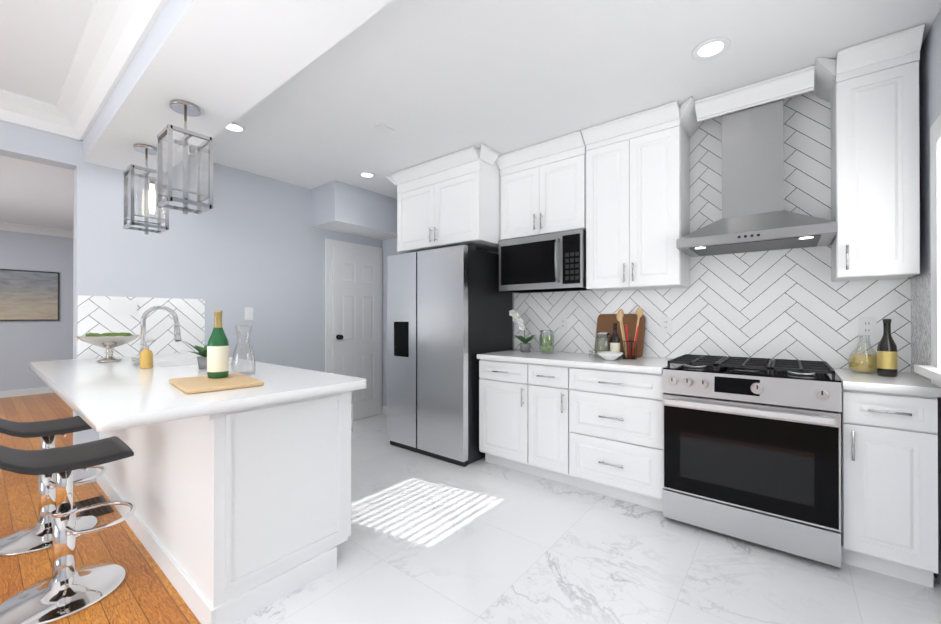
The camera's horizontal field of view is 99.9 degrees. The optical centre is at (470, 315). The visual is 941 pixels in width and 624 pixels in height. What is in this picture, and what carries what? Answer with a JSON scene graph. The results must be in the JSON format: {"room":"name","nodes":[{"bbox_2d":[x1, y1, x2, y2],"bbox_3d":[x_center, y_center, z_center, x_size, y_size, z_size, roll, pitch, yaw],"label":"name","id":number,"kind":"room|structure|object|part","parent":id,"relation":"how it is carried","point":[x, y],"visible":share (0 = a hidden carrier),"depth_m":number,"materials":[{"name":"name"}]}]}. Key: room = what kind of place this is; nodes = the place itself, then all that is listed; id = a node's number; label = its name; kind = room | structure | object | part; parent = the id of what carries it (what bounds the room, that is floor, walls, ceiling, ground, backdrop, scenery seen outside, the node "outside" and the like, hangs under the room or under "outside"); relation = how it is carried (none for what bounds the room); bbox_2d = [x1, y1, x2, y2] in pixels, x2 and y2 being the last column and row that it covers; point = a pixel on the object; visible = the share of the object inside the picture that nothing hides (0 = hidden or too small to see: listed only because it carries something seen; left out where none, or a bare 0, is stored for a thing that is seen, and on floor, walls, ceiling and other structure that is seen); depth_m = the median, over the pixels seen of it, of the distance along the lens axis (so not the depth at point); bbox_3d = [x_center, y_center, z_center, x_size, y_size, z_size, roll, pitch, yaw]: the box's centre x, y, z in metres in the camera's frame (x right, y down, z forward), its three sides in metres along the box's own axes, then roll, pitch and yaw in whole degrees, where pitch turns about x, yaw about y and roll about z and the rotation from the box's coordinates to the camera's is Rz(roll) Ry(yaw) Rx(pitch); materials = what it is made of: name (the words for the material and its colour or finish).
{"room":"kitchen","nodes":[
{"label":"kitchen","id":0,"kind":"room"},
{"bbox_2d":[0,230,73,390],"bbox_3d":[-8.002,-0.158,5.034,0.120,2.800,4.600,0,0,39],"label":"wall","id":1,"kind":"structure","parent":0,"point":[23,344],"depth_m":6.28,"materials":[{"name":"grey paint"}]},
{"bbox_2d":[0,387,53,397],"bbox_3d":[-7.950,1.192,4.987,0.014,0.100,4.600,0,0,39],"label":"baseboard","id":2,"kind":"structure","parent":1,"relation":"attached to","point":[23,392],"depth_m":6.20,"materials":[{"name":"white paint"}]},
{"bbox_2d":[0,269,59,320],"bbox_3d":[-7.234,-0.320,5.873,0.032,0.790,1.570,0,0,39],"label":"picture frame","id":3,"kind":"object","parent":1,"relation":"attached to","point":[26,295],"visible":1,"depth_m":6.22,"materials":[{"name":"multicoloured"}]},
{"bbox_2d":[0,222,73,237],"bbox_3d":[-7.953,-1.363,4.915,0.110,0.110,4.470,0,0,39],"label":"crown molding","id":4,"kind":"structure","parent":1,"relation":"attached to","point":[13,227],"depth_m":6.22,"materials":[{"name":"white paint"}]},
{"bbox_2d":[0,155,73,230],"bbox_3d":[-5.944,-1.473,3.393,5.150,0.100,4.600,0,0,39],"label":"ceiling","id":5,"kind":"structure","parent":0,"point":[36,194],"depth_m":4.62,"materials":[{"name":"white paint"}]},
{"bbox_2d":[0,120,76,169],"bbox_3d":[-4.117,-1.335,1.434,0.150,0.470,3.820,0,0,39],"label":"header beam","id":6,"kind":"structure","parent":0,"point":[32,145],"depth_m":2.73,"materials":[{"name":"grey paint"}]},
{"bbox_2d":[0,0,95,104],"bbox_3d":[-2.212,-1.494,-0.067,4.700,0.100,3.850,0,0,39],"label":"ceiling","id":7,"kind":"structure","parent":0,"point":[39,41],"depth_m":2.08,"materials":[{"name":"white paint"}]},
{"bbox_2d":[0,392,200,623],"bbox_3d":[-4.096,1.262,1.908,9.880,0.060,4.600,0,0,39],"label":"floor","id":8,"kind":"structure","parent":0,"point":[145,591],"depth_m":2.04,"materials":[{"name":"brown wood"}]},
{"bbox_2d":[0,416,105,555],"bbox_3d":[-2.382,0.879,2.245,0.420,0.709,0.466,0,0,39],"label":"stool","id":9,"kind":"object","parent":8,"relation":"on","point":[35,537],"visible":0.69,"depth_m":2.20,"materials":[{"name":"silver metal"}]},
{"bbox_2d":[0,436,135,623],"bbox_3d":[-1.794,0.877,1.763,0.420,0.709,0.466,0,0,39],"label":"stool","id":10,"kind":"object","parent":8,"relation":"on","point":[67,588],"visible":1,"depth_m":1.72,"materials":[{"name":"silver metal"}]},
{"bbox_2d":[74,495,113,516],"bbox_3d":[-2.432,1.230,2.550,0.360,0.007,0.140,0,0,39],"label":"floor vent","id":11,"kind":"object","parent":8,"relation":"in","point":[99,511],"visible":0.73,"depth_m":2.54,"materials":[{"name":"brown metal"}]},
{"bbox_2d":[73,140,381,485],"bbox_3d":[-2.057,-0.161,4.009,0.150,2.800,2.780,0,0,39],"label":"wall","id":12,"kind":"structure","parent":0,"point":[256,242],"depth_m":3.65,"materials":[{"name":"grey paint"}]},
{"bbox_2d":[0,89,59,133],"bbox_3d":[-4.040,-1.365,1.290,0.150,0.150,3.690,0,0,39],"label":"crown molding","id":13,"kind":"structure","parent":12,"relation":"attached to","point":[15,108],"depth_m":2.63,"materials":[{"name":"white paint"}]},
{"bbox_2d":[52,0,167,140],"bbox_3d":[-1.105,-1.365,1.416,4.580,0.150,0.150,0,0,39],"label":"ceiling beam","id":14,"kind":"structure","parent":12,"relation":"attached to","point":[115,33],"depth_m":2.08,"materials":[{"name":"white paint"}]},
{"bbox_2d":[77,295,204,358],"bbox_3d":[-2.608,0.084,3.191,0.008,0.465,0.805,0,0,39],"label":"wall tile","id":15,"kind":"structure","parent":12,"relation":"attached to","point":[93,316],"depth_m":3.18,"materials":[{"name":"white tile"}]},
{"bbox_2d":[109,300,136,314],"bbox_3d":[-2.693,-0.064,3.070,0.010,0.120,0.165,0,0,39],"label":"light switch","id":16,"kind":"object","parent":15,"relation":"attached to","point":[122,307],"visible":1,"depth_m":3.06,"materials":[{"name":"white plastic"}]},
{"bbox_2d":[245,307,252,319],"bbox_3d":[-2.125,-0.022,3.794,0.010,0.120,0.075,0,0,39],"label":"light switch","id":17,"kind":"object","parent":12,"relation":"attached to","point":[248,313],"visible":1,"depth_m":3.79,"materials":[{"name":"white plastic"}]},
{"bbox_2d":[325,239,381,413],"bbox_3d":[-1.373,0.189,4.726,0.022,2.105,0.785,0,0,39],"label":"door frame","id":18,"kind":"structure","parent":12,"relation":"attached to","point":[329,243],"depth_m":4.45,"materials":[{"name":"white paint"}]},
{"bbox_2d":[332,246,380,419],"bbox_3d":[-1.322,0.223,4.707,0.121,2.024,0.670,0,0,39],"label":"pantry door","id":19,"kind":"structure","parent":12,"relation":"in","point":[356,303],"depth_m":4.73,"materials":[{"name":"white paint"}]},
{"bbox_3d":[-1.477,0.240,4.485,0.086,0.056,0.056,0,0,39],"label":"pantry door knob","id":20,"kind":"part","parent":19,"relation":"part of","materials":[{"name":"black metal"}]},
{"bbox_2d":[83,0,392,177],"bbox_3d":[-0.929,-1.354,1.659,4.850,0.430,0.450,0,0,39],"label":"beam","id":21,"kind":"structure","parent":0,"point":[221,64],"depth_m":1.80,"materials":[{"name":"white paint"}]},
{"bbox_2d":[123,144,168,234],"bbox_3d":[-2.188,-0.843,2.670,0.202,0.584,0.202,0,0,39],"label":"pendant light","id":22,"kind":"object","parent":21,"relation":"hanging from","point":[148,192],"visible":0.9,"depth_m":2.65,"materials":[{"name":"silver metal"}]},
{"bbox_2d":[157,100,213,214],"bbox_3d":[-1.546,-0.845,2.144,0.202,0.584,0.202,0,0,39],"label":"pendant light","id":23,"kind":"object","parent":21,"relation":"hanging from","point":[185,108],"visible":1,"depth_m":2.13,"materials":[{"name":"silver metal"}]},
{"bbox_2d":[311,180,396,239],"bbox_3d":[-1.255,-1.174,4.536,0.450,0.410,0.960,0,0,39],"label":"soffit","id":24,"kind":"structure","parent":0,"point":[338,206],"depth_m":4.27,"materials":[{"name":"grey paint"}]},
{"bbox_2d":[190,0,940,198],"bbox_3d":[-0.034,-1.445,2.781,4.850,0.120,2.420,0,0,39],"label":"ceiling","id":25,"kind":"structure","parent":0,"point":[427,80],"depth_m":2.24,"materials":[{"name":"white paint"}]},
{"bbox_2d":[224,122,246,132],"bbox_3d":[-1.737,-1.381,2.900,0.176,0.008,0.176,0,0,39],"label":"recessed light","id":26,"kind":"object","parent":25,"relation":"in","point":[233,127],"visible":0.69,"depth_m":2.91,"materials":[{"name":"white paint"}]},
{"bbox_2d":[358,172,375,178],"bbox_3d":[-1.013,-1.377,3.870,0.176,0.008,0.176,0,0,39],"label":"recessed light","id":27,"kind":"object","parent":25,"relation":"in","point":[368,175],"visible":1,"depth_m":3.87,"materials":[{"name":"white paint"}]},
{"bbox_2d":[374,124,393,132],"bbox_3d":[-0.636,-1.381,2.916,0.080,0.006,0.120,0,0,39],"label":"ceiling detector","id":28,"kind":"object","parent":25,"relation":"attached to","point":[384,128],"visible":1,"depth_m":2.91,"materials":[{"name":"white paint"}]},
{"bbox_2d":[691,37,730,59],"bbox_3d":[1.247,-1.383,2.052,0.176,0.008,0.176,0,0,39],"label":"recessed light","id":29,"kind":"object","parent":25,"relation":"in","point":[712,48],"visible":1,"depth_m":2.05,"materials":[{"name":"white paint"}]},
{"bbox_2d":[237,414,940,623],"bbox_3d":[-0.172,1.264,2.575,4.580,0.060,2.660,0,0,39],"label":"floor","id":30,"kind":"structure","parent":0,"point":[431,540],"depth_m":1.93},
{"bbox_2d":[96,431,111,500],"bbox_3d":[-2.361,0.797,3.020,0.598,0.878,0.620,0,0,39],"label":"base cabinet","id":31,"kind":"object","parent":30,"relation":"on","point":[104,481],"depth_m":2.76,"materials":[{"name":"white wood"}]},
{"bbox_2d":[112,427,135,534],"bbox_3d":[-1.962,0.796,2.701,0.656,0.878,0.620,0,0,39],"label":"base cabinet","id":32,"kind":"object","parent":30,"relation":"on","point":[123,470],"depth_m":2.41,"materials":[{"name":"white wood"}]},
{"bbox_2d":[136,422,167,577],"bbox_3d":[-1.517,0.794,2.346,0.717,0.878,0.620,0,0,39],"label":"base cabinet","id":33,"kind":"object","parent":30,"relation":"on","point":[151,440],"depth_m":2.04,"materials":[{"name":"white wood"}]},
{"bbox_2d":[168,391,352,623],"bbox_3d":[-1.061,0.793,1.982,0.682,0.878,0.620,0,0,39],"label":"base cabinet","id":34,"kind":"object","parent":30,"relation":"on","point":[236,516],"depth_m":1.71,"materials":[{"name":"white wood"}]},
{"bbox_2d":[29,352,365,431],"bbox_3d":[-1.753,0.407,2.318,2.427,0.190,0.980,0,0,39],"label":"countertop","id":35,"kind":"structure","parent":34,"relation":"on","point":[123,393],"depth_m":1.72,"materials":[{"name":"white stone"}]},
{"bbox_2d":[75,332,140,361],"bbox_3d":[-2.494,0.214,2.731,0.340,0.197,0.340,0,0,39],"label":"pedestal bowl","id":36,"kind":"object","parent":35,"relation":"on","point":[109,342],"visible":1,"depth_m":2.68,"materials":[{"name":"white ceramic"}]},
{"bbox_2d":[132,358,138,364],"bbox_3d":[-2.128,0.289,2.516,0.039,0.045,0.040,0,0,39],"label":"switch","id":37,"kind":"object","parent":35,"relation":"on","point":[135,361],"visible":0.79,"depth_m":2.50,"materials":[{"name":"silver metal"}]},
{"bbox_2d":[140,340,154,368],"bbox_3d":[-1.934,0.228,2.366,0.064,0.168,0.072,0,0,39],"label":"soap dispenser","id":38,"kind":"object","parent":35,"relation":"on","point":[146,357],"visible":1,"depth_m":2.34,"materials":[{"name":"yellow"}]},
{"bbox_2d":[137,306,180,366],"bbox_3d":[-1.974,0.123,2.521,0.095,0.377,0.229,0,0,39],"label":"faucet","id":39,"kind":"object","parent":35,"relation":"on","point":[177,335],"visible":0.9,"depth_m":2.50,"materials":[{"name":"silver metal"}]},
{"bbox_2d":[181,342,206,368],"bbox_3d":[-1.576,0.228,2.346,0.192,0.167,0.259,0,0,39],"label":"plant","id":40,"kind":"object","parent":35,"relation":"on","point":[202,358],"visible":0.52,"depth_m":2.32,"materials":[{"name":"green plant"}]},
{"bbox_2d":[169,373,263,393],"bbox_3d":[-1.160,0.301,1.799,0.410,0.018,0.290,0,0,45],"label":"cutting board","id":41,"kind":"object","parent":35,"relation":"on","point":[195,384],"visible":1,"depth_m":1.73,"materials":[{"name":"beige wood"}]},
{"bbox_2d":[207,310,228,378],"bbox_3d":[-1.196,0.132,1.874,0.088,0.317,0.088,0,0,39],"label":"champagne bottle","id":42,"kind":"object","parent":41,"relation":"on","point":[218,355],"visible":1,"depth_m":1.84,"materials":[{"name":"green glass"}]},
{"bbox_2d":[231,325,255,374],"bbox_3d":[-1.216,0.180,2.120,0.116,0.262,0.116,0,0,39],"label":"glass carafe","id":43,"kind":"object","parent":35,"relation":"on","point":[237,353],"visible":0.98,"depth_m":2.11,"materials":[{"name":"clear glass"}]},
{"bbox_2d":[387,245,511,466],"bbox_3d":[-0.199,0.326,3.794,0.950,1.825,0.735,0,0,39],"label":"fridge","id":44,"kind":"object","parent":30,"relation":"on","point":[449,318],"visible":0.96,"depth_m":3.44,"materials":[{"name":"silver metal"}]},
{"bbox_2d":[479,359,533,474],"bbox_3d":[0.430,0.798,3.370,0.467,0.878,0.646,0,0,39],"label":"base cabinet","id":45,"kind":"object","parent":30,"relation":"on","point":[503,413],"visible":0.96,"depth_m":3.14,"materials":[{"name":"white wood"}]},
{"bbox_2d":[528,363,573,485],"bbox_3d":[0.742,0.797,3.120,0.327,0.878,0.646,0,0,39],"label":"base cabinet","id":46,"kind":"object","parent":30,"relation":"on","point":[548,421],"visible":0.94,"depth_m":2.90,"materials":[{"name":"white wood"}]},
{"bbox_2d":[569,367,663,511],"bbox_3d":[1.112,0.796,2.825,0.614,0.878,0.646,0,0,39],"label":"base cabinet","id":47,"kind":"object","parent":30,"relation":"on","point":[616,434],"visible":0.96,"depth_m":2.59,"materials":[{"name":"white wood"}]},
{"bbox_2d":[477,349,672,373],"bbox_3d":[0.801,0.336,3.084,1.424,0.040,0.635,0,0,39],"label":"countertop","id":48,"kind":"structure","parent":47,"relation":"on","point":[652,365],"depth_m":2.86,"materials":[{"name":"white stone"}]},
{"bbox_2d":[509,310,535,351],"bbox_3d":[0.473,0.129,3.484,0.281,0.374,0.240,0,0,39],"label":"orchid pot","id":49,"kind":"object","parent":48,"relation":"on","point":[525,345],"visible":1,"depth_m":3.46,"materials":[{"name":"grey concrete"}]},
{"bbox_2d":[539,330,553,353],"bbox_3d":[0.637,0.217,3.302,0.122,0.196,0.120,0,0,39],"label":"jar","id":50,"kind":"object","parent":48,"relation":"on","point":[543,338],"visible":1,"depth_m":3.26,"materials":[{"name":"clear glass"}]},
{"bbox_2d":[541,336,551,351],"bbox_3d":[0.637,0.235,3.303,0.102,0.138,0.100,0,0,39],"label":"lime","id":51,"kind":"object","parent":50,"relation":"in","point":[546,343],"visible":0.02,"depth_m":3.27,"materials":[{"name":"green food"}]},
{"bbox_2d":[589,350,595,358],"bbox_3d":[0.903,0.284,2.930,0.029,0.060,0.071,0,0,-6],"label":"shakers","id":52,"kind":"object","parent":48,"relation":"on","point":[592,351],"visible":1,"depth_m":2.92,"materials":[{"name":"clear glass"}]},
{"bbox_2d":[595,332,610,357],"bbox_3d":[1.016,0.219,3.031,0.112,0.190,0.112,0,0,39],"label":"glass canister","id":53,"kind":"object","parent":48,"relation":"on","point":[602,343],"visible":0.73,"depth_m":2.99,"materials":[{"name":"beige"}]},
{"bbox_2d":[597,351,622,359],"bbox_3d":[0.999,0.287,2.834,0.184,0.052,0.184,0,0,39],"label":"bowl","id":54,"kind":"object","parent":48,"relation":"on","point":[608,355],"visible":1,"depth_m":2.79,"materials":[{"name":"white ceramic"}]},
{"bbox_2d":[610,323,619,357],"bbox_3d":[1.084,0.184,2.965,0.074,0.260,0.073,0,0,39],"label":"oil bottle","id":55,"kind":"object","parent":48,"relation":"on","point":[614,342],"visible":0.79,"depth_m":2.94,"materials":[{"name":"black"}]},
{"bbox_2d":[594,314,645,357],"bbox_3d":[1.173,0.150,3.116,0.370,0.333,0.105,0,0,39],"label":"cutting board","id":56,"kind":"object","parent":48,"relation":"on","point":[605,322],"visible":0.65,"depth_m":3.08,"materials":[{"name":"brown wood"}]},
{"bbox_2d":[616,307,642,358],"bbox_3d":[1.161,0.125,2.907,0.182,0.378,0.110,0,0,39],"label":"utensil holder","id":57,"kind":"object","parent":48,"relation":"on","point":[620,314],"visible":1,"depth_m":2.89,"materials":[{"name":"black"}]},
{"bbox_2d":[662,354,841,567],"bbox_3d":[1.643,0.752,2.356,0.789,0.962,0.716,0,0,39],"label":"stove","id":58,"kind":"object","parent":30,"relation":"on","point":[751,450],"visible":1,"depth_m":2.09,"materials":[{"name":"silver metal"}]},
{"bbox_2d":[841,389,937,587],"bbox_3d":[2.096,0.793,2.038,0.307,0.878,0.646,0,0,39],"label":"base cabinet","id":59,"kind":"object","parent":30,"relation":"on","point":[889,484],"visible":0.98,"depth_m":1.82,"materials":[{"name":"white wood"}]},
{"bbox_2d":[833,368,940,397],"bbox_3d":[2.111,0.333,2.038,0.334,0.040,0.635,0,0,39],"label":"countertop","id":60,"kind":"structure","parent":59,"relation":"on","point":[906,383],"depth_m":1.85,"materials":[{"name":"white stone"}]},
{"bbox_2d":[848,335,876,373],"bbox_3d":[2.178,0.209,2.187,0.132,0.205,0.132,0,0,39],"label":"carafe","id":61,"kind":"object","parent":60,"relation":"on","point":[863,363],"visible":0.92,"depth_m":2.16,"materials":[{"name":"clear glass"}]},
{"bbox_2d":[877,319,897,376],"bbox_3d":[2.151,0.163,2.042,0.074,0.296,0.073,0,0,39],"label":"wine bottle","id":62,"kind":"object","parent":60,"relation":"on","point":[887,358],"visible":1,"depth_m":2.02,"materials":[{"name":"black glass"}]},
{"bbox_2d":[382,237,910,406],"bbox_3d":[0.684,-0.162,3.675,4.850,2.800,0.120,0,0,39],"label":"wall","id":63,"kind":"structure","parent":0,"point":[389,247],"depth_m":5.00,"materials":[{"name":"grey paint"}]},
{"bbox_2d":[382,406,386,414],"bbox_3d":[-0.738,1.191,4.718,1.020,0.100,0.014,0,0,39],"label":"baseboard","id":64,"kind":"structure","parent":63,"relation":"attached to","point":[384,409],"depth_m":4.99,"materials":[{"name":"white paint"}]},
{"bbox_2d":[385,143,500,252],"bbox_3d":[-0.155,-1.005,3.801,1.192,0.746,0.715,0,0,39],"label":"upper cabinet","id":65,"kind":"object","parent":63,"relation":"attached to","point":[451,199],"visible":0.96,"depth_m":3.48,"materials":[{"name":"white wood"}]},
{"bbox_2d":[496,131,585,240],"bbox_3d":[0.645,-1.024,3.348,0.777,0.711,0.425,0,0,39],"label":"upper cabinet","id":66,"kind":"object","parent":63,"relation":"attached to","point":[542,188],"visible":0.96,"depth_m":3.21,"materials":[{"name":"white wood"}]},
{"bbox_2d":[499,229,588,292],"bbox_3d":[0.643,-0.433,3.334,0.757,0.436,0.442,0,0,39],"label":"microwave","id":67,"kind":"object","parent":63,"relation":"attached to","point":[554,262],"visible":0.98,"depth_m":3.17,"materials":[{"name":"silver metal"}]},
{"bbox_2d":[581,96,702,290],"bbox_3d":[1.238,-0.793,2.873,0.727,1.176,0.425,0,0,39],"label":"upper cabinet","id":68,"kind":"object","parent":63,"relation":"attached to","point":[637,195],"visible":1,"depth_m":2.77,"materials":[{"name":"white wood"}]},
{"bbox_2d":[695,65,814,121],"bbox_3d":[1.701,-1.334,2.400,0.582,0.097,0.100,0,0,39],"label":"bridge","id":69,"kind":"object","parent":68,"relation":"attached to","point":[790,84],"visible":0.93,"depth_m":2.37,"materials":[{"name":"white wood"}]},
{"bbox_2d":[514,92,912,371],"bbox_3d":[1.433,-0.534,2.996,2.590,1.699,0.008,0,0,39],"label":"wall tile","id":70,"kind":"structure","parent":63,"relation":"attached to","point":[794,304],"depth_m":2.60,"materials":[{"name":"white tile"}]},
{"bbox_2d":[559,317,566,329],"bbox_3d":[0.814,0.067,3.477,0.075,0.120,0.008,0,0,39],"label":"electrical outlet","id":71,"kind":"object","parent":70,"relation":"attached to","point":[562,323],"visible":1,"depth_m":3.48,"materials":[{"name":"white plastic"}]},
{"bbox_2d":[660,317,671,332],"bbox_3d":[1.463,0.066,2.959,0.075,0.120,0.008,0,0,39],"label":"electrical outlet","id":72,"kind":"object","parent":70,"relation":"attached to","point":[666,324],"visible":1,"depth_m":2.96,"materials":[{"name":"white plastic"}]},
{"bbox_2d":[858,317,876,336],"bbox_3d":[2.299,0.063,2.291,0.075,0.120,0.008,0,0,39],"label":"electrical outlet","id":73,"kind":"object","parent":70,"relation":"attached to","point":[866,325],"visible":0.98,"depth_m":2.29,"materials":[{"name":"white plastic"}]},
{"bbox_2d":[676,99,837,256],"bbox_3d":[1.730,-0.902,2.435,0.742,0.962,0.492,0,0,39],"label":"range hood","id":74,"kind":"object","parent":63,"relation":"attached to","point":[756,217],"visible":1,"depth_m":2.40,"materials":[{"name":"silver metal"}]},
{"bbox_2d":[913,8,940,585],"bbox_3d":[0.435,-0.176,-0.426,0.120,2.800,6.600,0,0,39],"label":"wall","id":75,"kind":"structure","parent":0,"point":[930,84],"depth_m":1.94,"materials":[{"name":"grey paint"}]},
{"bbox_2d":[812,24,924,281],"bbox_3d":[2.133,-0.795,2.158,0.387,1.176,0.425,0,0,39],"label":"upper cabinet","id":76,"kind":"object","parent":75,"relation":"attached to","point":[869,90],"visible":1,"depth_m":2.03,"materials":[{"name":"white wood"}]},
{"bbox_2d":[911,272,930,380],"bbox_3d":[2.295,0.052,2.005,0.008,0.520,0.462,0,0,39],"label":"wall tile","id":77,"kind":"structure","parent":75,"relation":"attached to","point":[920,319],"depth_m":2.02,"materials":[{"name":"tile"}]},
{"bbox_2d":[914,114,940,386],"bbox_3d":[1.856,-0.265,1.434,0.160,1.230,1.040,0,0,39],"label":"window","id":78,"kind":"structure","parent":75,"relation":"in","point":[932,371],"depth_m":1.77,"materials":[{"name":"white paint"}]}
]}

